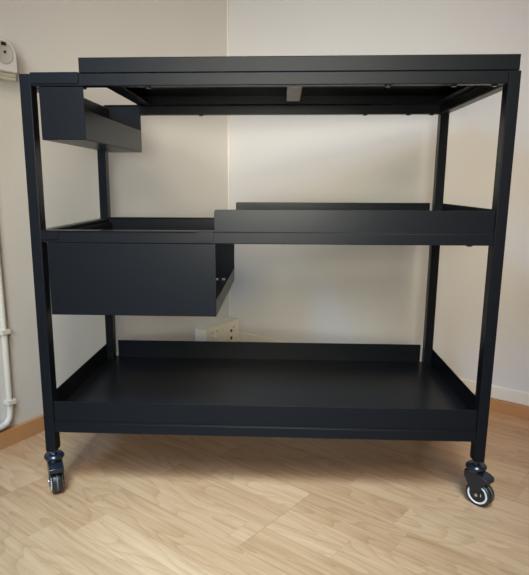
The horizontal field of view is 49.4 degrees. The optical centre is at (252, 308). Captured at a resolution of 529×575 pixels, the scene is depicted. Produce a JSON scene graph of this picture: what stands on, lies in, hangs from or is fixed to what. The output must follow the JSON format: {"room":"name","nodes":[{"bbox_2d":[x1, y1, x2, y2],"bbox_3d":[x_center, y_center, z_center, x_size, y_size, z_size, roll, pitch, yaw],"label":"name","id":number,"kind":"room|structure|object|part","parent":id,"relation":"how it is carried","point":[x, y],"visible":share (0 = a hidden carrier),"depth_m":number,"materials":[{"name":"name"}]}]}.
{"room":"room corner","nodes":[
{"label":"room corner","id":0,"kind":"room"},
{"bbox_2d":[0,0,228,430],"bbox_3d":[-0.983,-0.761,0.541,0.100,2.520,3.460,7,14,30],"label":"wall","id":1,"kind":"structure","parent":0,"point":[181,169],"depth_m":1.50,"materials":[{"name":"beige paint"}]},
{"bbox_2d":[0,256,16,430],"bbox_3d":[-0.729,-0.048,1.018,0.018,0.779,0.664,7,14,30],"label":"conduit","id":2,"kind":"object","parent":1,"relation":"attached to","point":[4,331],"visible":1,"depth_m":1.32,"materials":[{"name":"beige plastic"}]},
{"bbox_2d":[0,37,17,81],"bbox_3d":[-0.562,-0.516,1.165,0.053,0.075,0.203,7,14,30],"label":"outlet box","id":3,"kind":"object","parent":1,"relation":"attached to","point":[8,61],"visible":1,"depth_m":1.21,"materials":[{"name":"beige plastic"}]},
{"bbox_2d":[0,40,12,63],"bbox_3d":[-0.517,-0.531,1.192,0.002,0.045,0.045,7,14,30],"label":"socket","id":4,"kind":"object","parent":3,"relation":"attached to","point":[5,58],"depth_m":1.20,"materials":[{"name":"white plastic"}]},
{"bbox_3d":[-0.577,-0.517,1.174,0.018,0.072,0.203,7,14,30],"label":"plate","id":5,"kind":"part","parent":3,"relation":"part of","materials":[{"name":"white plastic"}]},
{"bbox_2d":[0,414,44,449],"bbox_3d":[-0.956,0.441,0.740,0.015,0.047,3.388,7,14,30],"label":"baseboard","id":6,"kind":"structure","parent":1,"relation":"attached to","point":[10,436],"depth_m":1.38,"materials":[{"name":"brown wood"}]},
{"bbox_2d":[195,317,238,341],"bbox_3d":[-0.124,0.096,2.054,0.052,0.088,0.206,7,14,30],"label":"outlet box","id":7,"kind":"object","parent":1,"relation":"attached to","point":[226,329],"visible":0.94,"depth_m":2.04,"materials":[{"name":"beige plastic"}]},
{"bbox_2d":[213,335,220,341],"bbox_3d":[-0.123,0.111,1.999,0.014,0.043,0.044,7,14,30],"label":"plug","id":8,"kind":"object","parent":7,"relation":"attached to","point":[215,337],"visible":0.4,"depth_m":1.98,"materials":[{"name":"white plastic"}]},
{"bbox_2d":[227,328,234,340],"bbox_3d":[-0.079,0.095,2.083,0.003,0.047,0.047,7,14,30],"label":"socket","id":9,"kind":"object","parent":7,"relation":"attached to","point":[232,333],"depth_m":2.08,"materials":[{"name":"white plastic"}]},
{"bbox_2d":[0,411,528,574],"bbox_3d":[-1.237,0.545,0.418,6.100,0.037,4.950,10,16,38],"label":"floor","id":10,"kind":"structure","parent":0,"point":[127,504],"depth_m":1.11,"materials":[{"name":"brown wood"}]},
{"bbox_2d":[19,54,520,506],"bbox_3d":[0.033,-0.069,1.256,0.881,0.815,0.472,1,12,3],"label":"utility cart","id":11,"kind":"object","parent":10,"relation":"on","point":[203,388],"visible":0.99,"depth_m":1.11,"materials":[{"name":"black metal"}]},
{"bbox_3d":[-0.395,-0.063,1.073,0.025,0.701,0.026,1,12,3],"label":"leg","id":12,"kind":"part","parent":11,"relation":"part of","materials":[{"name":"black metal"}]},
{"bbox_3d":[-0.384,-0.176,1.259,0.019,0.020,0.387,1,12,3],"label":"rail","id":13,"kind":"part","parent":11,"relation":"part of","materials":[{"name":"black metal"}]},
{"bbox_2d":[30,72,141,152],"bbox_3d":[-0.326,-0.396,1.209,0.090,0.111,0.443,1,12,3],"label":"bin","id":14,"kind":"object","parent":11,"relation":"hanging from","point":[68,118],"visible":0.92,"depth_m":1.01,"materials":[{"name":"black metal"}]},
{"bbox_3d":[-0.374,-0.150,1.476,0.025,0.701,0.026,1,12,3],"label":"leg","id":15,"kind":"part","parent":11,"relation":"part of","materials":[{"name":"black metal"}]},
{"bbox_2d":[40,217,233,316],"bbox_3d":[-0.215,-0.109,1.265,0.317,0.157,0.443,1,12,3],"label":"bin","id":16,"kind":"object","parent":11,"relation":"hanging from","point":[128,279],"visible":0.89,"depth_m":1.06,"materials":[{"name":"black metal"}]},
{"bbox_3d":[0.040,-0.215,1.444,0.807,0.020,0.019,1,12,3],"label":"rail","id":17,"kind":"part","parent":11,"relation":"part of","materials":[{"name":"black metal"}]},
{"bbox_3d":[0.017,0.235,1.113,0.810,0.020,0.019,1,12,3],"label":"rail","id":18,"kind":"part","parent":11,"relation":"part of","materials":[{"name":"black metal"}]},
{"bbox_2d":[53,340,476,431],"bbox_3d":[0.027,0.158,1.311,0.850,0.048,0.439,1,12,3],"label":"tray","id":19,"kind":"object","parent":11,"relation":"on","point":[151,385],"depth_m":1.29,"materials":[{"name":"black metal"}]},
{"bbox_3d":[0.019,-0.127,1.035,0.807,0.020,0.019,1,12,3],"label":"rail","id":20,"kind":"part","parent":11,"relation":"part of","materials":[{"name":"black metal"}]},
{"bbox_3d":[0.020,-0.389,0.978,0.805,0.020,0.019,1,12,3],"label":"rail","id":21,"kind":"part","parent":11,"relation":"part of","materials":[{"name":"black metal"}]},
{"bbox_3d":[0.041,-0.478,1.387,0.805,0.020,0.019,1,12,3],"label":"rail","id":22,"kind":"part","parent":11,"relation":"part of","materials":[{"name":"black metal"}]},
{"bbox_2d":[78,54,520,105],"bbox_3d":[0.082,-0.456,1.175,0.736,0.025,0.439,1,12,3],"label":"tray","id":23,"kind":"object","parent":11,"relation":"on","point":[451,66],"depth_m":0.97,"materials":[{"name":"black metal"}]},
{"bbox_2d":[214,202,494,233],"bbox_3d":[0.197,-0.199,1.225,0.511,0.040,0.439,1,12,3],"label":"tray","id":24,"kind":"object","parent":11,"relation":"on","point":[248,217],"depth_m":1.02,"materials":[{"name":"black metal"}]},
{"bbox_3d":[0.452,-0.139,1.436,0.020,0.701,0.026,1,12,3],"label":"leg","id":25,"kind":"part","parent":11,"relation":"part of","materials":[{"name":"black metal"}]},
{"bbox_3d":[0.443,-0.428,1.163,0.019,0.020,0.387,1,12,3],"label":"rail","id":26,"kind":"part","parent":11,"relation":"part of","materials":[{"name":"black metal"}]},
{"bbox_3d":[0.432,-0.052,1.034,0.020,0.701,0.026,1,12,3],"label":"leg","id":27,"kind":"part","parent":11,"relation":"part of","materials":[{"name":"black metal"}]},
{"bbox_2d":[228,0,528,391],"bbox_3d":[1.163,-0.853,0.988,3.260,2.520,0.100,10,16,38],"label":"wall","id":28,"kind":"structure","parent":0,"point":[293,293],"depth_m":1.68,"materials":[{"name":"white paint"}]},
{"bbox_2d":[227,0,229,316],"bbox_3d":[-0.085,-1.105,1.906,0.006,2.420,0.004,10,16,38],"label":"trim","id":29,"kind":"structure","parent":28,"relation":"attached to","point":[227,0],"depth_m":2.02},
{"bbox_2d":[238,341,528,419],"bbox_3d":[1.153,0.353,1.181,3.188,0.043,0.012,10,16,38],"label":"baseboard","id":30,"kind":"structure","parent":28,"relation":"attached to","point":[498,406],"depth_m":1.54,"materials":[{"name":"brown wood"}]},
{"bbox_2d":[238,332,528,405],"bbox_3d":[1.149,0.313,1.177,3.200,0.037,0.009,10,16,38],"label":"trim","id":31,"kind":"structure","parent":28,"relation":"attached to","point":[497,392],"depth_m":1.56,"materials":[{"name":"white paint"}]}
]}

